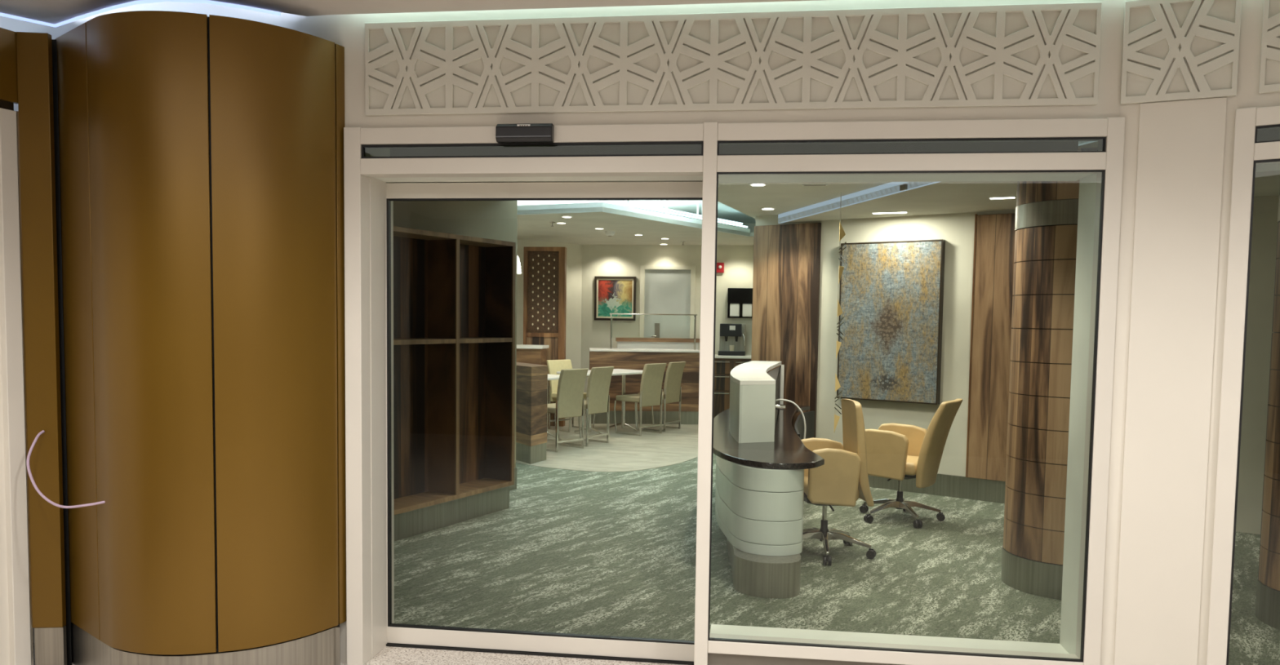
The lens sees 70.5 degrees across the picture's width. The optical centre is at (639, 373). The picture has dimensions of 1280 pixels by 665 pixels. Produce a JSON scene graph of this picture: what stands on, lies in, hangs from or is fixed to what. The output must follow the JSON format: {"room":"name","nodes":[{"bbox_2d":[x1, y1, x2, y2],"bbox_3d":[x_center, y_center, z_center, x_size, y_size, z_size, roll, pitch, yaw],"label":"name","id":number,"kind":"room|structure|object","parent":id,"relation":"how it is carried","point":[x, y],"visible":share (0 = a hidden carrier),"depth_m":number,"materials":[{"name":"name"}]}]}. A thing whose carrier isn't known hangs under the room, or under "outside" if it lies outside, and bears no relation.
{"room":"lobby","nodes":[
{"label":"lobby","id":0,"kind":"room"},
{"bbox_2d":[0,100,13,111],"bbox_3d":[-2.918,-1.108,3.322,0.040,0.037,1.193,2,4,22],"label":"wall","id":1,"kind":"structure","parent":0,"point":[3,104],"depth_m":3.84,"materials":[{"name":"brown wood"}]},
{"bbox_2d":[0,26,17,103],"bbox_3d":[-2.889,-1.275,3.311,0.030,0.297,1.213,2,4,22],"label":"wall","id":2,"kind":"structure","parent":0,"point":[8,51],"depth_m":3.82,"materials":[{"name":"brown wood"}]},
{"bbox_2d":[33,643,680,664],"bbox_3d":[0.017,1.609,0.410,12.000,0.060,7.630,1,3,7],"label":"floor","id":3,"kind":"structure","parent":0,"point":[388,655],"depth_m":4.23,"materials":[{"name":"tile"}]},
{"bbox_2d":[16,31,72,664],"bbox_3d":[-2.606,-0.069,4.002,0.131,2.780,0.149,1,3,-4],"label":"wall panel","id":4,"kind":"object","parent":3,"relation":"on","point":[37,52],"visible":0.98,"depth_m":3.94,"materials":[{"name":"wood"}]},
{"bbox_2d":[54,10,346,664],"bbox_3d":[-1.961,-0.053,3.897,1.222,2.780,0.528,1,3,7],"label":"column","id":5,"kind":"structure","parent":3,"relation":"on","point":[202,155],"depth_m":3.72,"materials":[{"name":"gold metal"}]},
{"bbox_2d":[26,430,105,508],"bbox_3d":[-2.434,0.404,3.807,0.441,0.295,0.115,3,4,27],"label":"cable","id":6,"kind":"object","parent":5,"relation":"attached to","point":[37,436],"visible":1,"depth_m":3.80,"materials":[{"name":"white plastic"}]},
{"bbox_2d":[0,0,816,23],"bbox_3d":[0.883,-1.319,-0.023,10.300,0.060,7.330,1,3,7],"label":"ceiling","id":7,"kind":"structure","parent":0,"point":[52,11],"depth_m":3.81,"materials":[{"name":"paint"}]},
{"bbox_2d":[0,0,280,26],"bbox_3d":[-2.988,-1.547,3.450,2.918,0.012,0.777,-1,4,-32],"label":"light strip","id":8,"kind":"object","parent":7,"relation":"attached to","point":[139,2],"visible":1,"depth_m":3.86,"materials":[{"name":"white plastic"}]},
{"bbox_2d":[393,200,517,467],"bbox_3d":[-2.199,-0.428,6.554,0.120,3.200,4.186,3,4,29],"label":"wall","id":9,"kind":"structure","parent":0,"point":[490,220],"depth_m":7.68,"materials":[{"name":"beige paint"}]},
{"bbox_2d":[509,467,516,491],"bbox_3d":[-1.306,0.990,8.165,0.014,0.200,0.634,3,4,29],"label":"baseboard","id":10,"kind":"structure","parent":9,"relation":"attached to","point":[513,486],"depth_m":8.41,"materials":[{"name":"metal"}]},
{"bbox_2d":[516,239,582,368],"bbox_3d":[-2.043,-0.870,13.891,0.156,3.200,2.986,4,5,43],"label":"wall","id":11,"kind":"structure","parent":0,"point":[574,251],"depth_m":14.72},
{"bbox_2d":[0,0,1124,663],"bbox_3d":[-0.653,-0.379,4.034,5.180,3.450,0.120,1,3,7],"label":"wall","id":12,"kind":"structure","parent":0,"point":[348,31],"depth_m":3.84,"materials":[{"name":"paint"}]},
{"bbox_2d":[495,123,554,143],"bbox_3d":[-0.492,-1.028,3.863,0.245,0.080,0.052,1,3,7],"label":"sensor","id":13,"kind":"object","parent":12,"relation":"attached to","point":[517,132],"visible":1,"depth_m":3.84,"materials":[{"name":"black plastic"}]},
{"bbox_2d":[361,141,703,158],"bbox_3d":[-0.480,-0.965,3.914,1.510,0.062,0.020,1,3,7],"label":"window","id":14,"kind":"structure","parent":12,"relation":"in","point":[363,146],"depth_m":3.90,"materials":[{"name":"black glass"}]},
{"bbox_2d":[386,643,693,664],"bbox_3d":[-0.480,1.329,4.324,1.576,0.010,0.072,1,3,7],"label":"trim","id":15,"kind":"structure","parent":12,"relation":"attached to","point":[391,645],"depth_m":4.29,"materials":[{"name":"black rubber"}]},
{"bbox_2d":[385,181,702,662],"bbox_3d":[-0.451,0.220,4.253,1.568,2.210,0.045,1,3,7],"label":"door","id":16,"kind":"structure","parent":12,"relation":"in","point":[409,634],"depth_m":4.25,"materials":[{"name":"metal"}]},
{"bbox_2d":[364,1,1102,115],"bbox_3d":[0.309,-1.304,3.786,3.052,0.397,0.020,1,3,7],"label":"relief panel","id":17,"kind":"object","parent":12,"relation":"attached to","point":[1045,54],"visible":1,"depth_m":3.77,"materials":[{"name":"paint"}]},
{"bbox_2d":[343,116,1124,664],"bbox_3d":[0.313,0.146,4.035,3.255,2.430,0.366,1,3,7],"label":"trim","id":18,"kind":"structure","parent":12,"relation":"attached to","point":[365,180],"depth_m":3.88,"materials":[{"name":"metal"}]},
{"bbox_2d":[707,169,1105,662],"bbox_3d":[1.076,0.171,3.777,1.545,2.008,0.020,1,3,7],"label":"window","id":19,"kind":"structure","parent":12,"relation":"in","point":[1103,175],"depth_m":3.74,"materials":[{"name":"clear glass"}]},
{"bbox_2d":[717,137,1106,155],"bbox_3d":[1.092,-0.931,3.716,1.545,0.062,0.020,1,3,7],"label":"window","id":20,"kind":"structure","parent":12,"relation":"in","point":[1104,144],"depth_m":3.70,"materials":[{"name":"black glass"}]},
{"bbox_2d":[515,414,697,471],"bbox_3d":[-0.945,0.844,12.460,4.050,0.023,5.857,1,3,7],"label":"floor tile","id":21,"kind":"structure","parent":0,"point":[623,452],"depth_m":11.07,"materials":[{"name":"beige tile"}]},
{"bbox_2d":[515,362,547,464],"bbox_3d":[-1.326,0.424,10.303,0.301,1.064,0.988,-1,4,-33],"label":"wall","id":22,"kind":"structure","parent":21,"relation":"on","point":[531,380],"depth_m":9.97,"materials":[{"name":"brown wood"}]},
{"bbox_2d":[516,344,548,365],"bbox_3d":[-1.821,0.181,13.107,0.921,1.197,0.420,1,3,7],"label":"countertop","id":23,"kind":"structure","parent":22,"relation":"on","point":[526,353],"depth_m":12.87,"materials":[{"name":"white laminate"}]},
{"bbox_2d":[516,344,548,349],"bbox_3d":[-1.813,-0.394,13.072,0.921,0.045,0.420,1,3,7],"label":"countertop","id":24,"kind":"structure","parent":23,"relation":"on","point":[518,346],"depth_m":12.84,"materials":[{"name":"white stone"}]},
{"bbox_2d":[523,246,566,426],"bbox_3d":[-1.406,-0.543,13.334,0.616,2.627,0.120,1,3,7],"label":"lattice screen","id":25,"kind":"object","parent":21,"relation":"on","point":[544,268],"visible":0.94,"depth_m":13.29,"materials":[{"name":"brown wood"}]},
{"bbox_2d":[546,374,561,440],"bbox_3d":[-1.430,0.451,11.619,0.700,0.831,1.100,4,5,41],"label":"dining table","id":26,"kind":"object","parent":21,"relation":"on","point":[550,377],"visible":0.12,"depth_m":11.81,"materials":[{"name":"white laminate"}]},
{"bbox_2d":[546,368,588,452],"bbox_3d":[-0.987,0.422,11.007,0.579,0.987,0.466,4,5,40],"label":"dining chair","id":27,"kind":"object","parent":21,"relation":"on","point":[570,402],"visible":0.84,"depth_m":10.84,"materials":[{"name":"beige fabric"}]},
{"bbox_2d":[546,360,595,432],"bbox_3d":[-0.996,0.306,12.927,0.466,0.987,0.579,-3,5,-45],"label":"dining chair","id":28,"kind":"object","parent":21,"relation":"on","point":[553,366],"visible":0.56,"depth_m":12.94,"materials":[{"name":"beige fabric"}]},
{"bbox_2d":[558,366,613,447],"bbox_3d":[-0.691,0.396,11.504,0.579,0.987,0.466,3,4,34],"label":"dining chair","id":29,"kind":"object","parent":21,"relation":"on","point":[597,398],"visible":0.85,"depth_m":11.36,"materials":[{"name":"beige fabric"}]},
{"bbox_2d":[556,368,643,434],"bbox_3d":[-0.462,0.392,12.653,0.740,0.851,1.250,4,5,41],"label":"dining table","id":30,"kind":"object","parent":21,"relation":"on","point":[623,372],"visible":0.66,"depth_m":12.84,"materials":[{"name":"white laminate"}]},
{"bbox_2d":[613,363,666,436],"bbox_3d":[0.005,0.340,12.593,0.579,0.987,0.466,4,5,40],"label":"dining chair","id":31,"kind":"object","parent":21,"relation":"on","point":[651,394],"visible":0.97,"depth_m":12.45,"materials":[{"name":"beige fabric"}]},
{"bbox_2d":[589,347,699,424],"bbox_3d":[0.060,0.186,14.021,1.690,1.130,0.660,1,3,-4],"label":"counter","id":32,"kind":"object","parent":21,"relation":"on","point":[619,358],"depth_m":13.72,"materials":[{"name":"brown wood"}]},
{"bbox_2d":[589,347,699,352],"bbox_3d":[0.067,-0.363,13.988,1.690,0.030,0.660,1,3,-4],"label":"countertop","id":33,"kind":"structure","parent":32,"relation":"on","point":[592,349],"depth_m":13.69,"materials":[{"name":"white stone"}]},
{"bbox_2d":[609,313,697,350],"bbox_3d":[0.200,-0.646,13.894,1.337,0.549,0.088,1,3,-2],"label":"sneeze guard","id":34,"kind":"object","parent":32,"relation":"on","point":[611,314],"visible":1,"depth_m":13.86,"materials":[{"name":"clear glass"}]},
{"bbox_2d":[615,337,699,350],"bbox_3d":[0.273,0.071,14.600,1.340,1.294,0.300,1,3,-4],"label":"shelf","id":35,"kind":"object","parent":32,"relation":"on","point":[622,343],"visible":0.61,"depth_m":14.44,"materials":[{"name":"white laminate"}]},
{"bbox_2d":[635,361,685,431],"bbox_3d":[0.303,0.313,13.107,0.579,0.987,0.466,3,4,31],"label":"dining chair","id":36,"kind":"object","parent":21,"relation":"on","point":[672,393],"visible":0.81,"depth_m":12.96,"materials":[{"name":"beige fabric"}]},
{"bbox_2d":[369,147,890,221],"bbox_3d":[-0.259,-1.541,7.021,6.867,0.050,6.060,1,3,7],"label":"ceiling","id":37,"kind":"structure","parent":0,"point":[747,199],"depth_m":7.74,"materials":[{"name":"beige paint"}]},
{"bbox_2d":[748,182,767,186],"bbox_3d":[0.939,-1.505,7.202,0.150,0.008,0.150,1,3,7],"label":"recessed light","id":38,"kind":"object","parent":37,"relation":"in","point":[750,184],"visible":0.99,"depth_m":7.18,"materials":[{"name":"white plastic"}]},
{"bbox_2d":[760,207,775,209],"bbox_3d":[1.237,-1.595,8.752,0.150,0.008,0.150,1,3,7],"label":"recessed light","id":39,"kind":"object","parent":37,"relation":"in","point":[762,208],"visible":1,"depth_m":8.71,"materials":[{"name":"white plastic"}]},
{"bbox_2d":[801,183,827,186],"bbox_3d":[1.389,-1.499,7.192,0.200,0.008,0.060,2,4,13],"label":"ceiling vent","id":40,"kind":"object","parent":37,"relation":"in","point":[822,184],"visible":1,"depth_m":7.18,"materials":[{"name":"white plastic"}]},
{"bbox_2d":[517,207,754,245],"bbox_3d":[-0.819,-2.012,12.773,5.300,0.050,5.073,1,3,7],"label":"ceiling","id":41,"kind":"structure","parent":0,"point":[579,229],"depth_m":12.31,"materials":[{"name":"beige paint"}]},
{"bbox_2d":[516,236,521,274],"bbox_3d":[-1.496,-1.563,11.004,0.116,0.692,0.116,1,3,7],"label":"pendant lamp","id":42,"kind":"object","parent":41,"relation":"hanging from","point":[518,266],"visible":0.45,"depth_m":10.99,"materials":[{"name":"white plastic"}]},
{"bbox_2d":[604,231,615,236],"bbox_3d":[-0.414,-1.931,12.495,0.150,0.066,0.150,1,3,7],"label":"smoke detector","id":43,"kind":"object","parent":41,"relation":"attached to","point":[610,233],"visible":1,"depth_m":12.44,"materials":[{"name":"white plastic"}]},
{"bbox_2d":[517,202,750,236],"bbox_3d":[-0.765,-1.944,11.203,5.395,0.106,2.179,0,4,-15],"label":"trim","id":44,"kind":"structure","parent":41,"relation":"attached to","point":[585,205],"depth_m":10.55,"materials":[{"name":"white paint"}]},
{"bbox_2d":[517,200,755,223],"bbox_3d":[-0.539,-2.273,11.345,5.200,0.050,7.800,1,3,7],"label":"ceiling","id":45,"kind":"structure","parent":0,"point":[724,211],"depth_m":12.45,"materials":[{"name":"white paint"}]},
{"bbox_2d":[601,200,747,227],"bbox_3d":[0.537,-2.128,11.564,0.033,0.235,3.400,3,4,36],"label":"tube","id":46,"kind":"object","parent":45,"relation":"attached to","point":[628,204],"visible":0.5,"depth_m":11.27,"materials":[{"name":"white plastic"}]},
{"bbox_2d":[617,200,742,224],"bbox_3d":[0.472,-2.157,11.609,0.033,0.185,3.400,3,4,36],"label":"tube","id":47,"kind":"object","parent":45,"relation":"attached to","point":[696,215],"visible":0.61,"depth_m":11.60,"materials":[{"name":"white plastic"}]},
{"bbox_2d":[581,223,755,414],"bbox_3d":[0.450,-0.890,14.795,2.880,3.200,0.120,1,3,7],"label":"wall","id":48,"kind":"structure","parent":0,"point":[597,260],"depth_m":14.73,"materials":[{"name":"beige paint"}]},
{"bbox_2d":[594,276,635,320],"bbox_3d":[-0.407,-1.231,14.800,0.681,0.716,0.044,1,3,7],"label":"abstract painting","id":49,"kind":"object","parent":48,"relation":"attached to","point":[612,295],"visible":1,"depth_m":14.80,"materials":[{"name":"paint"}]},
{"bbox_2d":[639,265,695,338],"bbox_3d":[0.434,-0.519,14.725,0.893,2.462,0.062,1,3,7],"label":"door","id":50,"kind":"structure","parent":48,"relation":"in","point":[664,290],"depth_m":14.70,"materials":[{"name":"silver metal"}]},
{"bbox_2d":[716,262,724,272],"bbox_3d":[1.282,-1.705,14.541,0.135,0.159,0.080,1,3,7],"label":"fire alarm","id":51,"kind":"object","parent":48,"relation":"attached to","point":[720,266],"visible":0.8,"depth_m":14.53,"materials":[{"name":"red plastic"}]},
{"bbox_2d":[727,288,752,318],"bbox_3d":[1.619,-1.131,14.495,0.428,0.474,0.140,1,3,7],"label":"dispenser","id":52,"kind":"object","parent":48,"relation":"attached to","point":[740,300],"visible":0.88,"depth_m":14.44,"materials":[{"name":"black plastic"}]},
{"bbox_2d":[394,453,1279,664],"bbox_3d":[1.889,1.080,9.583,10.600,0.059,11.069,1,3,7],"label":"floor","id":53,"kind":"structure","parent":0,"point":[582,553],"depth_m":5.74,"materials":[{"name":"grey carpet"}]},
{"bbox_2d":[393,226,515,541],"bbox_3d":[-1.721,0.059,6.768,0.472,2.215,1.975,3,4,29],"label":"shelf unit","id":54,"kind":"object","parent":53,"relation":"on","point":[454,295],"visible":0.56,"depth_m":6.97,"materials":[{"name":"brown wood"}]},
{"bbox_2d":[713,354,751,417],"bbox_3d":[1.439,0.229,14.376,0.715,1.045,0.570,1,3,7],"label":"counter","id":55,"kind":"object","parent":53,"relation":"on","point":[724,365],"depth_m":14.13,"materials":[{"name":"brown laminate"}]},
{"bbox_2d":[718,323,745,355],"bbox_3d":[1.459,-0.542,14.338,0.420,0.500,0.370,1,3,7],"label":"coffee machine","id":56,"kind":"object","parent":55,"relation":"on","point":[732,336],"visible":1,"depth_m":14.22,"materials":[{"name":"metal"}]},
{"bbox_2d":[718,351,745,355],"bbox_3d":[1.447,-0.324,14.282,0.420,0.070,0.230,1,3,7],"label":"drip tray","id":57,"kind":"object","parent":56,"relation":"on","point":[720,353],"depth_m":14.17,"materials":[{"name":"black plastic"}]},
{"bbox_2d":[729,345,734,351],"bbox_3d":[1.449,-0.404,14.282,0.076,0.090,0.076,1,3,7],"label":"cup","id":58,"kind":"object","parent":56,"relation":"on","point":[731,347],"depth_m":14.25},
{"bbox_2d":[715,354,751,359],"bbox_3d":[1.446,-0.272,14.346,0.715,0.040,0.570,1,3,7],"label":"countertop","id":59,"kind":"structure","parent":55,"relation":"on","point":[747,357],"depth_m":14.06,"materials":[{"name":"white stone"}]},
{"bbox_2d":[713,360,824,598],"bbox_3d":[0.987,0.580,7.287,0.874,1.190,4.219,1,4,10],"label":"reception desk","id":60,"kind":"object","parent":53,"relation":"on","point":[762,460],"visible":0.97,"depth_m":5.51,"materials":[{"name":"stone"}]},
{"bbox_2d":[728,360,784,443],"bbox_3d":[1.023,0.174,7.701,0.486,0.430,3.110,1,3,7],"label":"privacy screen","id":61,"kind":"object","parent":60,"relation":"attached to","point":[753,417],"depth_m":6.26,"materials":[{"name":"white plastic"}]},
{"bbox_2d":[713,404,824,470],"bbox_3d":[1.021,0.429,7.359,0.909,0.038,4.053,1,3,7],"label":"countertop","id":62,"kind":"structure","parent":60,"relation":"on","point":[788,451],"depth_m":5.93,"materials":[{"name":"stone"}]},
{"bbox_2d":[775,404,785,410],"bbox_3d":[1.044,0.335,6.946,0.136,0.200,0.062,1,3,7],"label":"handset","id":63,"kind":"object","parent":60,"relation":"attached to","point":[782,407],"visible":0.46,"depth_m":6.92,"materials":[{"name":"silver metal"}]},
{"bbox_2d":[776,399,805,439],"bbox_3d":[1.135,0.356,6.944,0.281,0.323,0.040,2,4,19],"label":"cable","id":64,"kind":"object","parent":60,"relation":"attached to","point":[777,400],"visible":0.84,"depth_m":6.92,"materials":[{"name":"white plastic"}]},
{"bbox_2d":[801,399,876,565],"bbox_3d":[1.269,0.714,6.223,0.683,1.058,0.673,1,3,1],"label":"swivel chair","id":65,"kind":"object","parent":53,"relation":"on","point":[842,479],"visible":0.8,"depth_m":5.97,"materials":[{"name":"beige leather"}]},
{"bbox_2d":[859,399,962,528],"bbox_3d":[2.166,0.688,7.343,0.796,0.999,0.680,3,4,34],"label":"swivel chair","id":66,"kind":"object","parent":53,"relation":"on","point":[900,452],"visible":0.93,"depth_m":7.13,"materials":[{"name":"beige leather"}]},
{"bbox_2d":[1000,147,1097,599],"bbox_3d":[2.608,0.004,5.505,0.676,2.600,0.676,1,3,7],"label":"wood column","id":67,"kind":"structure","parent":53,"relation":"on","point":[1046,212],"depth_m":5.31,"materials":[{"name":"wood"}]},
{"bbox_2d":[1255,194,1279,630],"bbox_3d":[3.740,0.063,4.798,0.676,2.600,0.676,-1,4,-33],"label":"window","id":68,"kind":"structure","parent":53,"relation":"on","point":[1268,588],"depth_m":4.88,"materials":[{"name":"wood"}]},
{"bbox_2d":[755,195,1279,534],"bbox_3d":[4.279,-0.386,7.369,7.500,3.200,0.120,3,4,35],"label":"wall","id":69,"kind":"structure","parent":0,"point":[957,229],"depth_m":8.29,"materials":[{"name":"beige paint"}]},
{"bbox_2d":[751,222,821,438],"bbox_3d":[1.476,-0.232,9.280,0.738,2.577,0.035,3,4,35],"label":"wood wall panel","id":70,"kind":"object","parent":69,"relation":"attached to","point":[787,257],"visible":0.56,"depth_m":9.20,"materials":[{"name":"brown wood"}]},
{"bbox_2d":[836,239,945,404],"bbox_3d":[2.368,-0.494,8.604,0.984,1.512,0.081,3,4,35],"label":"picture","id":71,"kind":"object","parent":69,"relation":"attached to","point":[891,293],"visible":0.86,"depth_m":8.55},
{"bbox_2d":[899,183,907,191],"bbox_3d":[1.997,-1.406,6.829,0.040,0.040,0.080,0,4,-13],"label":"fitting","id":72,"kind":"object","parent":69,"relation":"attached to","point":[904,187],"visible":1,"depth_m":6.81,"materials":[{"name":"grey metal"}]},
{"bbox_2d":[867,473,1005,503],"bbox_3d":[2.568,1.020,8.573,2.950,0.200,0.022,3,4,35],"label":"baseboard","id":73,"kind":"structure","parent":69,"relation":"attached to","point":[948,486],"depth_m":8.32,"materials":[{"name":"metal"}]},
{"bbox_2d":[777,141,1095,223],"bbox_3d":[2.032,-1.433,6.741,0.028,0.107,6.494,0,4,-13],"label":"trim","id":74,"kind":"structure","parent":69,"relation":"attached to","point":[891,184],"depth_m":7.63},
{"bbox_2d":[965,213,1015,481],"bbox_3d":[3.305,-0.226,7.973,0.762,2.380,0.040,3,4,35],"label":"wood wall panel","id":75,"kind":"object","parent":69,"relation":"attached to","point":[991,328],"visible":0.49,"depth_m":8.08,"materials":[{"name":"brown wood"}]},
{"bbox_2d":[777,141,1279,222],"bbox_3d":[3.673,-1.373,6.561,5.611,0.050,6.120,1,3,7],"label":"ceiling","id":76,"kind":"structure","parent":0,"point":[962,197],"depth_m":7.41,"materials":[{"name":"beige paint"}]},
{"bbox_2d":[833,191,846,433],"bbox_3d":[1.562,-0.469,7.047,0.059,1.873,0.019,1,3,7],"label":"ornament","id":77,"kind":"object","parent":76,"relation":"hanging from","point":[842,233],"visible":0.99,"depth_m":7.05,"materials":[{"name":"gold metal"}]},
{"bbox_2d":[871,211,907,213],"bbox_3d":[2.268,-1.464,8.227,0.317,0.008,0.090,2,4,21],"label":"recessed light","id":78,"kind":"object","parent":76,"relation":"in","point":[888,212],"visible":1,"depth_m":8.21,"materials":[{"name":"white plastic"}]},
{"bbox_2d":[872,212,906,213],"bbox_3d":[2.268,-1.461,8.227,0.297,0.004,0.070,2,4,21],"label":"diffuser","id":79,"kind":"object","parent":78,"relation":"attached to","point":[873,212],"depth_m":8.23,"materials":[{"name":"white plastic"}]},
{"bbox_2d":[988,195,1016,199],"bbox_3d":[2.863,-1.390,7.152,0.199,0.008,0.090,2,4,24],"label":"recessed light","id":80,"kind":"object","parent":76,"relation":"in","point":[1011,197],"visible":1,"depth_m":7.13,"materials":[{"name":"white plastic"}]},
{"bbox_2d":[990,196,1014,199],"bbox_3d":[2.863,-1.388,7.152,0.179,0.004,0.070,2,4,24],"label":"diffuser","id":81,"kind":"object","parent":80,"relation":"attached to","point":[991,197],"depth_m":7.13,"materials":[{"name":"white plastic"}]},
{"bbox_2d":[1100,0,1241,664],"bbox_3d":[2.103,-0.315,3.618,0.392,3.450,0.100,2,4,24],"label":"wall trim","id":82,"kind":"object","parent":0,"point":[1131,112],"visible":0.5,"depth_m":3.61,"materials":[{"name":"paint"}]},
{"bbox_2d":[1120,0,1241,104],"bbox_3d":[2.089,-1.262,3.505,0.389,0.397,0.020,2,4,23],"label":"relief panel","id":83,"kind":"object","parent":82,"relation":"attached to","point":[1173,50],"visible":1,"depth_m":3.50,"materials":[{"name":"paint"}]},
{"bbox_2d":[1235,0,1279,109],"bbox_3d":[3.280,-1.459,2.800,2.358,1.034,0.100,3,4,34],"label":"wall","id":84,"kind":"structure","parent":0,"point":[1248,95],"depth_m":3.42,"materials":[{"name":"paint"}]},
{"bbox_2d":[1113,97,1226,664],"bbox_3d":[2.089,0.175,3.589,0.292,2.476,0.016,2,4,24],"label":"wall panel","id":85,"kind":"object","parent":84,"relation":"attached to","point":[1180,154],"depth_m":3.57,"materials":[{"name":"paint"}]},
{"bbox_2d":[1206,106,1279,664],"bbox_3d":[3.004,0.235,3.186,1.620,2.430,0.340,3,4,34],"label":"trim","id":86,"kind":"structure","parent":84,"relation":"attached to","point":[1246,151],"depth_m":3.47,"materials":[{"name":"metal"}]},
{"bbox_2d":[1226,158,1279,664],"bbox_3d":[2.915,0.236,3.060,1.485,2.016,0.020,3,4,34],"label":"window","id":87,"kind":"structure","parent":84,"relation":"in","point":[1278,159],"depth_m":3.46,"materials":[{"name":"clear glass"}]},
{"bbox_2d":[1254,124,1279,143],"bbox_3d":[2.934,-0.866,2.998,1.485,0.064,0.020,3,4,34],"label":"window","id":88,"kind":"structure","parent":84,"relation":"in","point":[1276,125],"depth_m":3.39,"materials":[{"name":"black rubber"}]},
{"bbox_2d":[1258,0,1279,93],"bbox_3d":[2.954,-1.216,2.961,1.520,0.397,0.020,3,4,34],"label":"relief panel","id":89,"kind":"object","parent":84,"relation":"attached to","point":[1269,74],"visible":1,"depth_m":3.37,"materials":[{"name":"paint"}]},
{"bbox_3d":[-3.909,0.096,0.984,1.097,2.780,3.878,1,3,7],"label":"wall","id":90,"kind":"structure","parent":0,"visible":0},
{"bbox_2d":[0,107,33,664],"bbox_3d":[-2.923,0.131,3.393,0.066,2.446,1.196,2,4,22],"label":"door","id":91,"kind":"structure","parent":90,"relation":"in","point":[16,645],"depth_m":3.89,"materials":[{"name":"metal"}]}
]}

